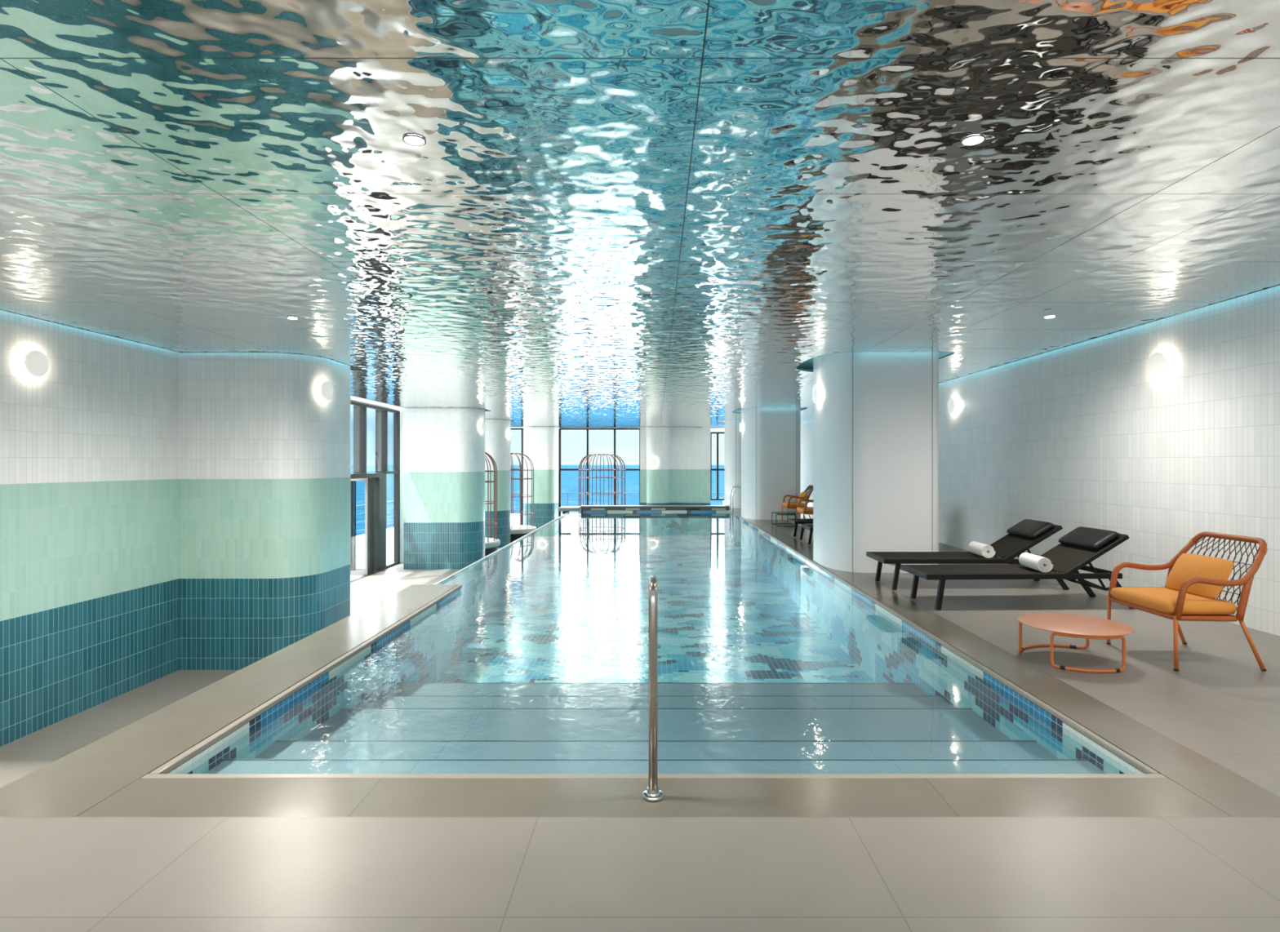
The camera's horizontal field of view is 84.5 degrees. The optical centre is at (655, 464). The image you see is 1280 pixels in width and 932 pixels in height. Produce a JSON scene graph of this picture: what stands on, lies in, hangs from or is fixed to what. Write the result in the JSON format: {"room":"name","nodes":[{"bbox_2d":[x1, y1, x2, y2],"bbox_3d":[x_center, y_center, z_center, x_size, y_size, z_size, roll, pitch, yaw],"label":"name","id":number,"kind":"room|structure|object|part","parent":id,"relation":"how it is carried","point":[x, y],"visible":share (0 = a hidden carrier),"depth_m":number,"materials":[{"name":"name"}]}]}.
{"room":"indoor swimming pool","nodes":[
{"label":"indoor swimming pool","id":0,"kind":"room"},
{"bbox_2d":[0,310,178,746],"bbox_3d":[-6.000,0.470,2.935,0.001,4.220,11.870,0,0,0],"label":"wall","id":1,"kind":"structure","parent":0,"point":[89,445],"depth_m":7.38,"materials":[{"name":"tile"}]},
{"bbox_2d":[23,350,48,377],"bbox_3d":[-5.963,-0.970,6.750,0.073,0.250,0.250,0,0,0],"label":"wall lamp","id":2,"kind":"object","parent":1,"relation":"attached to","point":[36,363],"visible":1,"depth_m":6.73,"materials":[{"name":"white glass"}]},
{"bbox_2d":[0,547,501,760],"bbox_3d":[-2.300,2.680,15.095,9.000,0.200,24.010,0,0,0],"label":"floor","id":3,"kind":"structure","parent":0,"point":[53,742],"depth_m":7.67,"materials":[{"name":"ceramic"}]},
{"bbox_2d":[0,760,54,774],"bbox_3d":[-4.378,2.057,4.416,3.225,1.045,2.640,0,0,0],"label":"staircase","id":4,"kind":"structure","parent":3,"relation":"on","point":[6,767],"depth_m":4.39,"materials":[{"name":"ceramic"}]},
{"bbox_2d":[178,352,350,670],"bbox_3d":[-5.300,0.470,9.575,1.800,4.220,1.450,0,0,0],"label":"pier","id":5,"kind":"object","parent":3,"relation":"on","point":[264,458],"visible":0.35,"depth_m":8.85,"materials":[{"name":"tile"}]},
{"bbox_2d":[320,381,333,399],"bbox_3d":[-4.374,-0.980,9.315,0.073,0.250,0.250,0,0,8],"label":"wall lamp","id":6,"kind":"object","parent":5,"relation":"attached to","point":[326,388],"visible":1,"depth_m":9.29,"materials":[{"name":"white glass"}]},
{"bbox_2d":[350,400,399,564],"bbox_3d":[-6.840,0.590,14.375,0.280,3.980,8.090,0,0,0],"label":"window","id":7,"kind":"structure","parent":3,"relation":"on","point":[359,409],"depth_m":17.52,"materials":[{"name":"grey metal"}]},
{"bbox_2d":[350,477,398,582],"bbox_3d":[-6.970,1.405,14.350,0.580,2.350,7.900,0,0,0],"label":"door","id":8,"kind":"structure","parent":7,"relation":"attached to","point":[375,487],"depth_m":16.72,"materials":[{"name":"grey metal"}]},
{"bbox_3d":[-6.750,2.550,17.900,0.100,0.060,0.800,0,0,0],"label":"fixed frame","id":9,"kind":"part","parent":8,"relation":"part of","materials":[{"name":"grey metal"}]},
{"bbox_2d":[400,412,403,563],"bbox_3d":[-6.500,0.600,18.515,0.500,3.960,0.170,0,0,0],"label":"trim","id":10,"kind":"structure","parent":3,"relation":"on","point":[401,413],"depth_m":18.43,"materials":[{"name":"white paint"}]},
{"bbox_2d":[403,407,484,568],"bbox_3d":[-5.320,0.470,17.850,1.840,4.220,0.900,0,0,0],"label":"pier","id":11,"kind":"object","parent":3,"relation":"on","point":[444,448],"visible":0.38,"depth_m":17.40,"materials":[{"name":"tile"}]},
{"bbox_2d":[480,421,486,431],"bbox_3d":[-4.384,-0.970,17.812,0.073,0.250,0.250,0,0,12],"label":"wall lamp","id":12,"kind":"object","parent":11,"relation":"attached to","point":[482,425],"visible":1,"depth_m":17.79,"materials":[{"name":"white paint"}]},
{"bbox_2d":[484,452,500,556],"bbox_3d":[-5.260,1.096,19.400,1.900,2.968,1.900,0,0,0],"label":"daybed","id":13,"kind":"object","parent":3,"relation":"on","point":[491,544],"visible":0.24,"depth_m":19.24,"materials":[{"name":"orange"}]},
{"bbox_2d":[484,537,500,548],"bbox_3d":[-5.260,2.165,19.400,1.900,0.150,1.900,0,0,0],"label":"seat cushion","id":14,"kind":"object","parent":13,"relation":"on","point":[492,543],"depth_m":19.15,"materials":[{"name":"grey fabric"}]},
{"bbox_2d":[484,419,510,547],"bbox_3d":[-5.430,0.470,22.150,1.620,4.220,0.800,0,0,0],"label":"pier","id":15,"kind":"object","parent":3,"relation":"on","point":[497,441],"visible":0.32,"depth_m":21.84,"materials":[{"name":"tile"}]},
{"bbox_2d":[507,430,512,438],"bbox_3d":[-4.604,-0.970,22.172,0.073,0.250,0.250,0,0,12],"label":"wall lamp","id":16,"kind":"object","parent":15,"relation":"attached to","point":[509,433],"visible":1,"depth_m":22.14,"materials":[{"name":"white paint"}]},
{"bbox_2d":[510,453,536,542],"bbox_3d":[-4.960,1.096,23.550,1.900,2.968,1.900,0,0,0],"label":"daybed","id":17,"kind":"object","parent":3,"relation":"on","point":[517,531],"visible":0.46,"depth_m":23.12,"materials":[{"name":"orange"}]},
{"bbox_3d":[-4.960,0.180,23.550,1.724,0.028,1.724,0,0,0],"label":"cage frame","id":18,"kind":"part","parent":17,"relation":"part of","materials":[{"name":"orange metal"}]},
{"bbox_2d":[510,524,536,534],"bbox_3d":[-4.960,2.165,23.550,1.900,0.150,1.900,0,0,0],"label":"seat cushion","id":19,"kind":"object","parent":17,"relation":"on","point":[515,529],"depth_m":23.06,"materials":[{"name":"grey fabric"}]},
{"bbox_2d":[578,453,625,512],"bbox_3d":[-1.980,1.096,25.900,1.900,2.968,1.900,0,0,0],"label":"daybed","id":20,"kind":"object","parent":3,"relation":"on","point":[593,455],"visible":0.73,"depth_m":25.61,"materials":[{"name":"orange metal"}]},
{"bbox_3d":[-1.980,0.180,25.900,1.724,0.028,1.724,0,0,0],"label":"cage frame","id":21,"kind":"part","parent":20,"relation":"part of","materials":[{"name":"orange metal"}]},
{"bbox_2d":[0,505,1279,817],"bbox_3d":[-0.152,1.907,12.075,5.415,1.343,18.710,0,0,0],"label":"swimming pool","id":22,"kind":"object","parent":3,"relation":"on","point":[513,683],"visible":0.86,"depth_m":4.44,"materials":[{"name":"liquid"}]},
{"bbox_2d":[642,574,663,801],"bbox_3d":[-0.012,1.084,3.542,0.088,1.233,1.412,0,0,0],"label":"handrail","id":23,"kind":"object","parent":22,"relation":"on","point":[652,793],"visible":1,"depth_m":2.87,"materials":[{"name":"silver metal"}]},
{"bbox_3d":[-0.012,1.084,3.555,0.037,1.233,1.386,0,0,0],"label":"rail","id":24,"kind":"part","parent":23,"relation":"part of","materials":[{"name":"silver metal"}]},
{"bbox_2d":[729,485,741,516],"bbox_3d":[2.310,1.221,19.600,0.462,1.278,0.642,0,0,0],"label":"pool ladder","id":25,"kind":"object","parent":22,"relation":"attached to","point":[735,486],"visible":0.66,"depth_m":19.30,"materials":[{"name":"silver metal"}]},
{"bbox_3d":[2.310,1.221,19.900,0.462,1.278,0.042,0,0,0],"label":"grab rail","id":26,"kind":"part","parent":25,"relation":"part of","materials":[{"name":"silver metal"}]},
{"bbox_2d":[523,426,559,528],"bbox_3d":[-4.350,0.470,26.525,1.260,4.220,0.950,0,0,0],"label":"wall","id":27,"kind":"structure","parent":0,"point":[539,442],"depth_m":26.05,"materials":[{"name":"tile"}]},
{"bbox_2d":[538,458,545,465],"bbox_3d":[-4.200,-0.100,26.014,0.250,0.250,0.073,0,0,0],"label":"wall lamp","id":28,"kind":"object","parent":27,"relation":"attached to","point":[542,462],"visible":1,"depth_m":25.98,"materials":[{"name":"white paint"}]},
{"bbox_2d":[510,422,724,429],"bbox_3d":[-0.900,-1.510,27.050,11.800,0.260,0.200,0,0,0],"label":"wall","id":29,"kind":"structure","parent":0,"point":[722,422],"depth_m":26.95,"materials":[{"name":"white paint"}]},
{"bbox_2d":[510,428,523,524],"bbox_3d":[-5.830,0.590,27.000,1.730,3.980,0.120,0,0,0],"label":"window","id":30,"kind":"structure","parent":29,"relation":"in","point":[522,429],"depth_m":26.94,"materials":[{"name":"grey metal"}]},
{"bbox_2d":[559,428,639,516],"bbox_3d":[-2.140,0.590,27.000,3.150,3.980,0.120,0,0,0],"label":"window","id":31,"kind":"structure","parent":29,"relation":"in","point":[560,429],"depth_m":26.94,"materials":[{"name":"grey metal"}]},
{"bbox_2d":[0,0,1279,427],"bbox_3d":[-0.660,-1.410,11.800,11.020,0.020,29.600,0,0,0],"label":"ceiling","id":32,"kind":"structure","parent":0,"point":[609,213],"depth_m":3.50,"materials":[{"name":"metal"}]},
{"bbox_2d":[286,317,297,319],"bbox_3d":[-3.470,-1.397,6.720,0.096,0.007,0.096,0,0,0],"label":"recessed light","id":33,"kind":"object","parent":32,"relation":"in","point":[291,318],"visible":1,"depth_m":6.72,"materials":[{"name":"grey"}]},
{"bbox_2d":[350,395,403,410],"bbox_3d":[-6.460,-1.450,14.400,0.680,0.060,8.000,0,0,0],"label":"trim","id":34,"kind":"structure","parent":32,"relation":"attached to","point":[353,398],"depth_m":16.34,"materials":[{"name":"white paint"}]},
{"bbox_2d":[402,134,426,146],"bbox_3d":[-1.040,-1.397,3.030,0.096,0.007,0.096,0,0,0],"label":"recessed light","id":35,"kind":"object","parent":32,"relation":"in","point":[411,140],"visible":1,"depth_m":3.02,"materials":[{"name":"grey glass"}]},
{"bbox_2d":[796,351,954,372],"bbox_3d":[2.884,-1.406,9.688,1.753,0.014,1.943,0,0,0],"label":"trim","id":36,"kind":"structure","parent":32,"relation":"attached to","point":[849,352],"depth_m":9.30,"materials":[{"name":"grey"}]},
{"bbox_2d":[960,134,985,146],"bbox_3d":[1.365,-1.397,3.030,0.096,0.007,0.096,0,0,0],"label":"recessed light","id":37,"kind":"object","parent":32,"relation":"in","point":[975,140],"visible":1,"depth_m":3.03,"materials":[{"name":"grey"}]},
{"bbox_2d":[1044,315,1055,319],"bbox_3d":[3.730,-1.397,6.670,0.096,0.007,0.096,0,0,0],"label":"recessed light","id":38,"kind":"object","parent":32,"relation":"in","point":[1049,317],"visible":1,"depth_m":6.66,"materials":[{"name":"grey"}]},
{"bbox_2d":[0,500,1279,931],"bbox_3d":[-0.525,1.485,12.000,11.150,0.250,30.000,0,0,0],"label":"floor","id":39,"kind":"structure","parent":0,"point":[58,874],"depth_m":2.42,"materials":[{"name":"tile"}]},
{"bbox_2d":[724,419,741,508],"bbox_3d":[2.920,-0.140,22.724,1.360,3.000,1.653,0,0,0],"label":"column","id":40,"kind":"structure","parent":39,"relation":"on","point":[732,435],"depth_m":22.05,"materials":[{"name":"white paint"}]},
{"bbox_2d":[741,408,800,519],"bbox_3d":[2.920,-0.140,18.224,1.360,3.000,1.653,0,0,0],"label":"column","id":41,"kind":"structure","parent":39,"relation":"on","point":[771,437],"depth_m":17.40,"materials":[{"name":"white paint"}]},
{"bbox_2d":[739,422,742,431],"bbox_3d":[2.204,-0.970,18.220,0.073,0.250,0.250,0,0,0],"label":"wall lamp","id":42,"kind":"object","parent":41,"relation":"attached to","point":[740,424],"visible":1,"depth_m":18.15,"materials":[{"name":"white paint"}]},
{"bbox_2d":[770,511,800,526],"bbox_3d":[2.920,1.217,15.750,0.700,0.289,0.700,0,0,0],"label":"coffee table","id":43,"kind":"object","parent":39,"relation":"on","point":[776,513],"visible":0.87,"depth_m":15.66,"materials":[{"name":"teal paint"}]},
{"bbox_3d":[2.875,1.221,16.006,0.573,0.276,0.168,0,0,-10],"label":"leg frame","id":44,"kind":"part","parent":43,"relation":"part of","materials":[{"name":"teal paint"}]},
{"bbox_3d":[2.857,1.221,15.464,0.453,0.276,0.101,0,0,12],"label":"leg frame","id":45,"kind":"part","parent":43,"relation":"part of","materials":[{"name":"teal paint"}]},
{"bbox_2d":[782,484,813,522],"bbox_3d":[3.427,0.928,16.950,0.694,0.865,0.747,0,0,0],"label":"lounge chair","id":46,"kind":"object","parent":39,"relation":"on","point":[788,504],"visible":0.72,"depth_m":16.65,"materials":[{"name":"orange paint"}]},
{"bbox_3d":[3.323,1.020,16.950,0.468,0.044,0.700,0,0,0],"label":"seat rail","id":47,"kind":"part","parent":46,"relation":"part of","materials":[{"name":"orange metal"}]},
{"bbox_2d":[782,502,804,506],"bbox_3d":[3.315,0.960,16.950,0.470,0.100,0.650,0,0,0],"label":"seat cushion","id":48,"kind":"object","parent":46,"relation":"on","point":[784,504],"depth_m":16.65,"materials":[{"name":"fabric"}]},
{"bbox_3d":[3.419,0.786,17.287,0.647,0.476,0.075,0,0,4],"label":"arm","id":49,"kind":"part","parent":46,"relation":"part of"},
{"bbox_3d":[3.419,0.786,16.613,0.647,0.476,0.075,0,0,-4],"label":"arm","id":50,"kind":"part","parent":46,"relation":"part of"},
{"bbox_2d":[797,491,806,502],"bbox_3d":[3.515,0.782,16.950,0.256,0.326,0.500,0,0,0],"label":"throw pillow","id":51,"kind":"object","parent":46,"relation":"on","point":[803,494],"visible":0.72,"depth_m":16.81,"materials":[{"name":"fabric"}]},
{"bbox_2d":[787,518,813,540],"bbox_3d":[3.509,1.001,13.030,2.017,0.742,0.652,0,0,0],"label":"sun lounger","id":52,"kind":"object","parent":39,"relation":"on","point":[800,522],"visible":0.1,"depth_m":12.89,"materials":[{"name":"black metal"}]},
{"bbox_3d":[2.645,1.202,13.320,0.092,0.322,0.042,0,0,0],"label":"leg","id":53,"kind":"part","parent":52,"relation":"part of","materials":[{"name":"black metal"}]},
{"bbox_3d":[3.435,1.048,13.030,1.870,0.050,0.652,0,0,0],"label":"frame","id":54,"kind":"part","parent":52,"relation":"part of","materials":[{"name":"black metal"}]},
{"bbox_3d":[2.645,1.202,12.740,0.092,0.322,0.042,0,0,0],"label":"leg","id":55,"kind":"part","parent":52,"relation":"part of","materials":[{"name":"black metal"}]},
{"bbox_2d":[796,498,813,518],"bbox_3d":[3.397,0.928,15.000,0.694,0.865,0.747,0,0,0],"label":"lounge chair","id":56,"kind":"object","parent":39,"relation":"on","point":[804,510],"visible":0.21,"depth_m":14.70,"materials":[{"name":"orange fabric"}]},
{"bbox_3d":[3.293,1.020,15.000,0.468,0.044,0.700,0,0,0],"label":"seat rail","id":57,"kind":"part","parent":56,"relation":"part of","materials":[{"name":"orange metal"}]},
{"bbox_2d":[796,506,813,512],"bbox_3d":[3.285,0.960,15.000,0.470,0.100,0.650,0,0,0],"label":"seat cushion","id":58,"kind":"object","parent":56,"relation":"on","point":[799,509],"depth_m":14.71,"materials":[{"name":"fabric"}]},
{"bbox_3d":[3.389,0.786,15.337,0.647,0.476,0.075,0,0,4],"label":"arm","id":59,"kind":"part","parent":56,"relation":"part of"},
{"bbox_3d":[3.389,0.786,14.663,0.647,0.476,0.075,0,0,-4],"label":"arm","id":60,"kind":"part","parent":56,"relation":"part of"},
{"bbox_2d":[801,524,813,544],"bbox_3d":[3.509,1.001,11.750,2.017,0.742,0.652,0,0,0],"label":"sun lounger","id":61,"kind":"object","parent":39,"relation":"on","point":[810,527],"visible":0.1,"depth_m":11.95,"materials":[{"name":"black metal"}]},
{"bbox_3d":[3.435,1.048,11.750,1.870,0.050,0.652,0,0,0],"label":"frame","id":62,"kind":"part","parent":61,"relation":"part of","materials":[{"name":"black metal"}]},
{"bbox_3d":[2.645,1.202,12.040,0.092,0.322,0.042,0,0,0],"label":"leg","id":63,"kind":"part","parent":61,"relation":"part of","materials":[{"name":"black metal"}]},
{"bbox_2d":[813,351,938,573],"bbox_3d":[2.920,-0.140,9.674,1.360,3.000,1.653,0,0,0],"label":"column","id":64,"kind":"structure","parent":39,"relation":"on","point":[876,414],"depth_m":8.85,"materials":[{"name":"white paint"}]},
{"bbox_2d":[812,385,820,403],"bbox_3d":[2.204,-0.970,9.660,0.073,0.250,0.250,0,0,0],"label":"wall lamp","id":65,"kind":"object","parent":64,"relation":"attached to","point":[815,391],"visible":1,"depth_m":9.59,"materials":[{"name":"white glass"}]},
{"bbox_3d":[2.178,-0.970,9.660,0.022,0.250,0.250,0,0,0],"label":"lamp shade","id":66,"kind":"part","parent":65,"relation":"part of","materials":[{"name":"white glass"}]},
{"bbox_2d":[866,519,1069,590],"bbox_3d":[3.479,1.001,7.950,2.017,0.742,0.652,0,0,0],"label":"sun lounger","id":67,"kind":"object","parent":39,"relation":"on","point":[1026,534],"visible":0.85,"depth_m":7.75,"materials":[{"name":"black fabric"}]},
{"bbox_3d":[2.615,1.202,8.240,0.092,0.322,0.042,0,0,0],"label":"leg","id":68,"kind":"part","parent":67,"relation":"part of","materials":[{"name":"black metal"}]},
{"bbox_3d":[2.615,1.202,7.660,0.092,0.322,0.042,0,0,0],"label":"leg","id":69,"kind":"part","parent":67,"relation":"part of","materials":[{"name":"black metal"}]},
{"bbox_3d":[3.405,1.048,7.950,1.870,0.050,0.652,0,0,0],"label":"frame","id":70,"kind":"part","parent":67,"relation":"part of","materials":[{"name":"black metal"}]},
{"bbox_2d":[968,541,995,558],"bbox_3d":[3.653,0.951,7.900,0.147,0.140,0.400,0,0,4],"label":"rolled towel","id":71,"kind":"object","parent":67,"relation":"on","point":[987,551],"visible":1,"depth_m":7.76,"materials":[{"name":"white fabric"}]},
{"bbox_3d":[4.102,0.856,7.950,0.618,0.391,0.644,0,0,0],"label":"backrest frame","id":72,"kind":"part","parent":67,"relation":"part of","materials":[{"name":"black metal"}]},
{"bbox_3d":[4.355,1.202,7.660,0.264,0.340,0.042,0,0,0],"label":"leg","id":73,"kind":"part","parent":67,"relation":"part of","materials":[{"name":"black metal"}]},
{"bbox_2d":[900,526,1134,610],"bbox_3d":[3.519,1.001,6.919,2.017,0.742,0.652,0,0,-2],"label":"sun lounger","id":74,"kind":"object","parent":39,"relation":"on","point":[1081,546],"visible":0.96,"depth_m":6.74,"materials":[{"name":"black"}]},
{"bbox_3d":[2.645,1.202,7.179,0.092,0.322,0.042,0,0,-2],"label":"leg","id":75,"kind":"part","parent":74,"relation":"part of","materials":[{"name":"black metal"}]},
{"bbox_3d":[2.666,1.202,6.599,0.092,0.322,0.042,0,0,-2],"label":"leg","id":76,"kind":"part","parent":74,"relation":"part of","materials":[{"name":"black metal"}]},
{"bbox_3d":[3.445,1.048,6.917,1.870,0.050,0.652,0,0,-2],"label":"frame","id":77,"kind":"part","parent":74,"relation":"part of","materials":[{"name":"black metal"}]},
{"bbox_2d":[1018,552,1053,572],"bbox_3d":[3.703,0.951,6.870,0.147,0.140,0.400,0,0,4],"label":"rolled towel","id":78,"kind":"object","parent":74,"relation":"on","point":[1031,561],"visible":1,"depth_m":6.74,"materials":[{"name":"white fabric"}]},
{"bbox_3d":[4.141,0.856,6.941,0.618,0.391,0.644,0,0,-2],"label":"backrest frame","id":79,"kind":"part","parent":74,"relation":"part of","materials":[{"name":"black metal"}]},
{"bbox_3d":[4.384,1.202,7.240,0.264,0.340,0.042,0,0,-2],"label":"leg","id":80,"kind":"part","parent":74,"relation":"part of","materials":[{"name":"black metal"}]},
{"bbox_3d":[4.405,1.202,6.660,0.264,0.340,0.042,0,0,-2],"label":"leg","id":81,"kind":"part","parent":74,"relation":"part of","materials":[{"name":"metal"}]},
{"bbox_2d":[1017,613,1133,672],"bbox_3d":[2.925,1.236,4.930,0.700,0.251,0.700,0,0,0],"label":"coffee table","id":82,"kind":"object","parent":39,"relation":"on","point":[1071,625],"visible":1,"depth_m":4.83,"materials":[{"name":"orange paint"}]},
{"bbox_3d":[2.880,1.239,5.186,0.573,0.240,0.168,0,0,-10],"label":"leg frame","id":83,"kind":"part","parent":82,"relation":"part of","materials":[{"name":"orange paint"}]},
{"bbox_3d":[2.862,1.239,4.644,0.453,0.240,0.101,0,0,12],"label":"leg frame","id":84,"kind":"part","parent":82,"relation":"part of","materials":[{"name":"orange paint"}]},
{"bbox_2d":[1106,531,1267,671],"bbox_3d":[3.757,0.928,4.995,0.694,0.865,0.747,0,0,0],"label":"lounge chair","id":85,"kind":"object","parent":39,"relation":"on","point":[1163,602],"visible":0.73,"depth_m":4.75,"materials":[{"name":"orange paint"}]},
{"bbox_3d":[3.435,1.176,5.338,0.025,0.352,0.032,0,0,0],"label":"leg","id":86,"kind":"part","parent":85,"relation":"part of","materials":[{"name":"orange paint"}]},
{"bbox_3d":[3.749,0.786,5.332,0.647,0.476,0.075,0,0,4],"label":"arm","id":87,"kind":"part","parent":85,"relation":"part of"},
{"bbox_2d":[1108,586,1236,614],"bbox_3d":[3.645,0.960,4.995,0.470,0.100,0.650,0,0,0],"label":"seat cushion","id":88,"kind":"object","parent":85,"relation":"on","point":[1153,600],"depth_m":4.83,"materials":[{"name":"fabric"}]},
{"bbox_3d":[3.653,1.020,4.995,0.468,0.044,0.700,0,0,0],"label":"seat rail","id":89,"kind":"part","parent":85,"relation":"part of","materials":[{"name":"orange metal"}]},
{"bbox_3d":[3.435,1.176,4.652,0.025,0.352,0.032,0,0,0],"label":"leg","id":90,"kind":"part","parent":85,"relation":"part of","materials":[{"name":"orange paint"}]},
{"bbox_3d":[3.940,1.186,5.333,0.164,0.342,0.025,0,0,-7],"label":"leg","id":91,"kind":"part","parent":85,"relation":"part of","materials":[{"name":"orange paint"}]},
{"bbox_2d":[1164,553,1234,599],"bbox_3d":[3.845,0.782,4.995,0.256,0.326,0.500,0,0,0],"label":"throw pillow","id":92,"kind":"object","parent":85,"relation":"on","point":[1188,566],"visible":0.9,"depth_m":4.92,"materials":[{"name":"fabric"}]},
{"bbox_3d":[3.749,0.786,4.658,0.647,0.476,0.075,0,0,-4],"label":"arm","id":93,"kind":"part","parent":85,"relation":"part of"},
{"bbox_3d":[4.061,0.549,4.995,0.087,0.108,0.656,0,0,0],"label":"rail","id":94,"kind":"part","parent":85,"relation":"part of","materials":[{"name":"orange metal"}]},
{"bbox_3d":[3.940,1.186,4.657,0.164,0.342,0.025,0,0,7],"label":"leg","id":95,"kind":"part","parent":85,"relation":"part of","materials":[{"name":"orange paint"}]},
{"bbox_2d":[350,351,951,422],"bbox_3d":[-0.900,-1.690,12.075,11.900,0.100,30.150,0,0,0],"label":"ceiling","id":96,"kind":"structure","parent":0,"point":[808,364],"depth_m":11.60,"materials":[{"name":"white paint"}]},
{"bbox_2d":[640,426,710,505],"bbox_3d":[0.720,0.470,26.585,2.640,4.220,0.830,0,0,0],"label":"column","id":97,"kind":"structure","parent":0,"point":[680,475],"depth_m":26.43,"materials":[{"name":"tile"}]},
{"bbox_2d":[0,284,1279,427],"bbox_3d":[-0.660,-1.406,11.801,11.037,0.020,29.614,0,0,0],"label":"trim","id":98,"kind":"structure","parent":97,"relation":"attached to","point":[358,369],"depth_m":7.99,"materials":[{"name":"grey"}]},
{"bbox_2d":[649,458,656,465],"bbox_3d":[-0.100,-0.100,26.134,0.250,0.250,0.073,0,0,0],"label":"wall lamp","id":99,"kind":"object","parent":97,"relation":"attached to","point":[653,462],"visible":1,"depth_m":26.10,"materials":[{"name":"white paint"}]},
{"bbox_2d":[710,431,724,500],"bbox_3d":[3.495,0.055,27.000,2.880,2.610,0.120,0,0,0],"label":"window","id":100,"kind":"structure","parent":97,"relation":"in","point":[717,469],"depth_m":26.94,"materials":[{"name":"grey metal"}]},
{"bbox_2d":[800,285,1279,635],"bbox_3d":[4.950,-0.140,12.000,0.001,3.000,30.000,0,0,0],"label":"wall","id":101,"kind":"structure","parent":0,"point":[1070,437],"depth_m":7.29,"materials":[{"name":"white tile"}]},
{"bbox_2d":[947,398,956,413],"bbox_3d":[4.913,-0.980,11.660,0.073,0.250,0.250,0,0,0],"label":"wall lamp","id":102,"kind":"object","parent":101,"relation":"attached to","point":[952,405],"visible":1,"depth_m":11.62,"materials":[{"name":"white glass"}]},
{"bbox_2d":[1146,352,1168,377],"bbox_3d":[4.913,-0.970,6.870,0.073,0.250,0.250,0,0,0],"label":"wall lamp","id":103,"kind":"object","parent":101,"relation":"attached to","point":[1157,363],"visible":1,"depth_m":6.85,"materials":[{"name":"white glass"}]},
{"label":"outside","id":104,"kind":"structure","parent":0,"visible":0},
{"bbox_2d":[350,465,724,536],"bbox_3d":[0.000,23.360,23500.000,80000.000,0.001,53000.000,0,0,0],"label":"sea","id":105,"kind":"structure","parent":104,"point":[569,479],"depth_m":670.78,"materials":[{"name":"blue liquid"}]},
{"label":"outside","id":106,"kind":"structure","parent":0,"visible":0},
{"bbox_2d":[350,513,562,580],"bbox_3d":[-1.450,2.735,20.650,18.900,0.290,33.300,0,0,0],"label":"terrace","id":107,"kind":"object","parent":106,"point":[360,540],"depth_m":22.10,"materials":[{"name":"stone"}]},
{"bbox_2d":[355,500,393,531],"bbox_3d":[-10.800,2.015,21.600,0.038,1.150,31.244,0,0,0],"label":"terrace railing","id":108,"kind":"object","parent":107,"relation":"on","point":[392,500],"visible":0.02,"depth_m":26.00,"materials":[{"name":"grey metal"}]},
{"bbox_2d":[510,492,568,513],"bbox_3d":[-1.625,2.015,37.250,18.288,1.150,0.044,0,0,0],"label":"terrace railing","id":109,"kind":"object","parent":107,"relation":"on","point":[510,492],"visible":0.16,"depth_m":37.24,"materials":[{"name":"grey metal"}]}
]}

